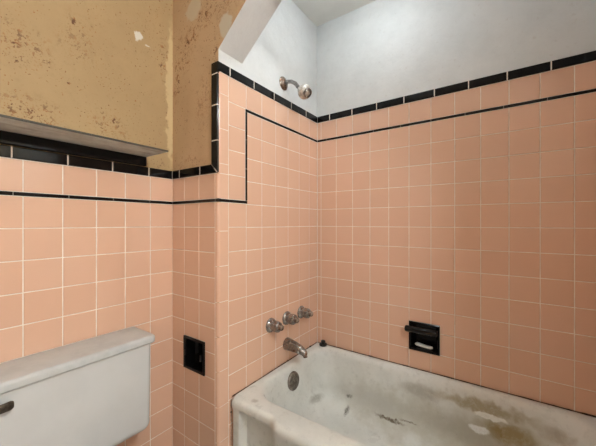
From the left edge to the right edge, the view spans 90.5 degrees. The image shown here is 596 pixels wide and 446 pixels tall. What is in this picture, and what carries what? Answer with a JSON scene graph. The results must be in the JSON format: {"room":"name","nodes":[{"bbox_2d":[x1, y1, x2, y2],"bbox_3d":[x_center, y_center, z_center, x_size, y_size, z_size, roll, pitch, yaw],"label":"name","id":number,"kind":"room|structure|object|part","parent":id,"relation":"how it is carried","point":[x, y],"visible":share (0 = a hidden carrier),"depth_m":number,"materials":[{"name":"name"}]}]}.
{"room":"bathroom","nodes":[
{"label":"bathroom","id":0,"kind":"room"},
{"bbox_2d":[0,0,172,445],"bbox_3d":[-1.274,-0.058,0.605,0.124,2.445,2.333,0,0,35],"label":"wall","id":1,"kind":"structure","parent":0,"point":[86,244],"depth_m":1.16,"materials":[{"name":"pink tile"}]},
{"bbox_2d":[0,114,167,165],"bbox_3d":[-0.939,-0.280,0.829,0.185,0.049,1.123,0,0,35],"label":"wall shelf","id":2,"kind":"object","parent":1,"relation":"attached to","point":[14,131],"visible":1,"depth_m":1.05,"materials":[{"name":"grey metal"}]},
{"bbox_3d":[-1.008,-0.276,0.875,0.018,0.042,1.119,0,0,35],"label":"rail","id":3,"kind":"part","parent":2,"relation":"part of","materials":[{"name":"black metal"}]},
{"bbox_2d":[173,0,281,445],"bbox_3d":[0.121,-0.058,1.019,1.705,2.445,0.151,0,0,35],"label":"wall","id":4,"kind":"structure","parent":0,"point":[195,22],"depth_m":1.34,"materials":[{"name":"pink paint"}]},
{"bbox_2d":[183,335,204,375],"bbox_3d":[-0.458,0.601,1.369,0.151,0.149,0.078,0,0,35],"label":"paper holder","id":5,"kind":"object","parent":4,"relation":"attached to","point":[193,349],"visible":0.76,"depth_m":1.38,"materials":[{"name":"black tile"}]},
{"bbox_3d":[-0.515,0.600,1.387,0.014,0.030,0.042,0,0,35],"label":"roller post","id":6,"kind":"part","parent":5,"relation":"part of","materials":[{"name":"black ceramic"}]},
{"bbox_2d":[215,0,316,445],"bbox_3d":[-0.217,-0.058,1.723,0.345,2.445,0.913,0,0,35],"label":"wall","id":7,"kind":"structure","parent":0,"point":[266,178],"depth_m":1.49,"materials":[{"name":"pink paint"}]},
{"bbox_2d":[266,318,283,332],"bbox_3d":[-0.109,0.530,1.510,0.083,0.075,0.075,0,0,35],"label":"handle","id":8,"kind":"object","parent":7,"relation":"attached to","point":[272,325],"visible":1,"depth_m":1.50,"materials":[{"name":"silver metal"}]},
{"bbox_2d":[282,311,298,324],"bbox_3d":[-0.030,0.529,1.622,0.083,0.075,0.075,0,0,35],"label":"handle","id":9,"kind":"object","parent":7,"relation":"attached to","point":[288,318],"visible":1,"depth_m":1.61,"materials":[{"name":"silver metal"}]},
{"bbox_2d":[279,76,311,98],"bbox_3d":[-0.007,-0.730,1.579,0.181,0.155,0.077,0,0,35],"label":"shower fixture","id":10,"kind":"object","parent":7,"relation":"attached to","point":[304,90],"visible":1,"depth_m":1.55,"materials":[{"name":"silver metal"}]},
{"bbox_3d":[-0.031,-0.745,1.600,0.114,0.077,0.023,0,0,32],"label":"arm","id":11,"kind":"part","parent":10,"relation":"part of","materials":[{"name":"silver metal"}]},
{"bbox_2d":[283,337,307,357],"bbox_3d":[-0.008,0.678,1.607,0.137,0.080,0.068,0,0,35],"label":"tub spout","id":12,"kind":"object","parent":7,"relation":"attached to","point":[289,344],"visible":1,"depth_m":1.59,"materials":[{"name":"silver metal"}]},
{"bbox_2d":[297,306,312,318],"bbox_3d":[0.051,0.531,1.739,0.083,0.075,0.075,0,0,35],"label":"handle","id":13,"kind":"object","parent":7,"relation":"attached to","point":[302,312],"visible":1,"depth_m":1.73,"materials":[{"name":"silver metal"}]},
{"bbox_2d":[292,0,375,25],"bbox_3d":[0.063,-1.330,0.154,2.832,0.100,3.164,0,0,35],"label":"ceiling","id":14,"kind":"structure","parent":0,"point":[320,12],"depth_m":1.75,"materials":[{"name":"paint"}]},
{"bbox_2d":[317,0,595,415],"bbox_3d":[0.979,-0.058,1.381,2.697,2.445,0.104,0,0,35],"label":"wall","id":15,"kind":"structure","parent":0,"point":[456,139],"depth_m":1.44,"materials":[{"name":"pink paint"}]},
{"bbox_2d":[404,320,439,355],"bbox_3d":[0.656,0.600,1.552,0.163,0.151,0.114,0,0,35],"label":"soap dish","id":16,"kind":"object","parent":15,"relation":"attached to","point":[427,334],"visible":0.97,"depth_m":1.55,"materials":[{"name":"black tile"}]},
{"bbox_2d":[415,342,432,349],"bbox_3d":[0.665,0.646,1.558,0.088,0.022,0.033,0,0,35],"label":"soap sliver","id":17,"kind":"object","parent":16,"relation":"in","point":[416,343],"visible":1,"depth_m":1.55,"materials":[{"name":"white wax"}]},
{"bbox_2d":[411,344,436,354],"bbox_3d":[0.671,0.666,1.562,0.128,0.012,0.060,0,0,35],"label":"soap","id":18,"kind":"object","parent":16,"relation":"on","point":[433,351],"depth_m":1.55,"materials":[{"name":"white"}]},
{"bbox_3d":[0.063,1.215,0.154,2.832,0.100,3.164,0,0,35],"label":"floor","id":19,"kind":"structure","parent":0,"visible":0},
{"bbox_2d":[0,327,154,445],"bbox_3d":[-0.601,0.808,0.842,0.706,0.712,0.618,0,0,35],"label":"toilet","id":20,"kind":"object","parent":19,"relation":"on","point":[95,391],"visible":1,"depth_m":1.01,"materials":[{"name":"white ceramic"}]},
{"bbox_3d":[-0.848,0.517,0.804,0.027,0.033,0.108,0,0,44],"label":"flush lever","id":21,"kind":"part","parent":20,"relation":"part of","materials":[{"name":"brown metal"}]},
{"bbox_3d":[-0.822,0.469,0.996,0.168,0.034,0.618,0,0,35],"label":"tank lid","id":22,"kind":"part","parent":20,"relation":"part of","materials":[{"name":"white ceramic"}]},
{"bbox_2d":[230,342,595,445],"bbox_3d":[0.458,0.964,1.214,1.359,0.400,0.772,0,0,35],"label":"bathtub","id":23,"kind":"object","parent":19,"relation":"on","point":[332,396],"visible":0.99,"depth_m":1.43,"materials":[{"name":"ceramic"}]},
{"bbox_3d":[-0.024,0.851,1.591,0.031,0.095,0.095,0,0,35],"label":"overflow plate","id":24,"kind":"part","parent":23,"relation":"part of","materials":[{"name":"metal"}]},
{"bbox_2d":[319,340,326,346],"bbox_3d":[0.158,0.754,1.856,0.049,0.034,0.049,0,0,35],"label":"stopper","id":25,"kind":"object","parent":23,"relation":"on","point":[322,344],"visible":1,"depth_m":1.84,"materials":[{"name":"black rubber"}]}
]}

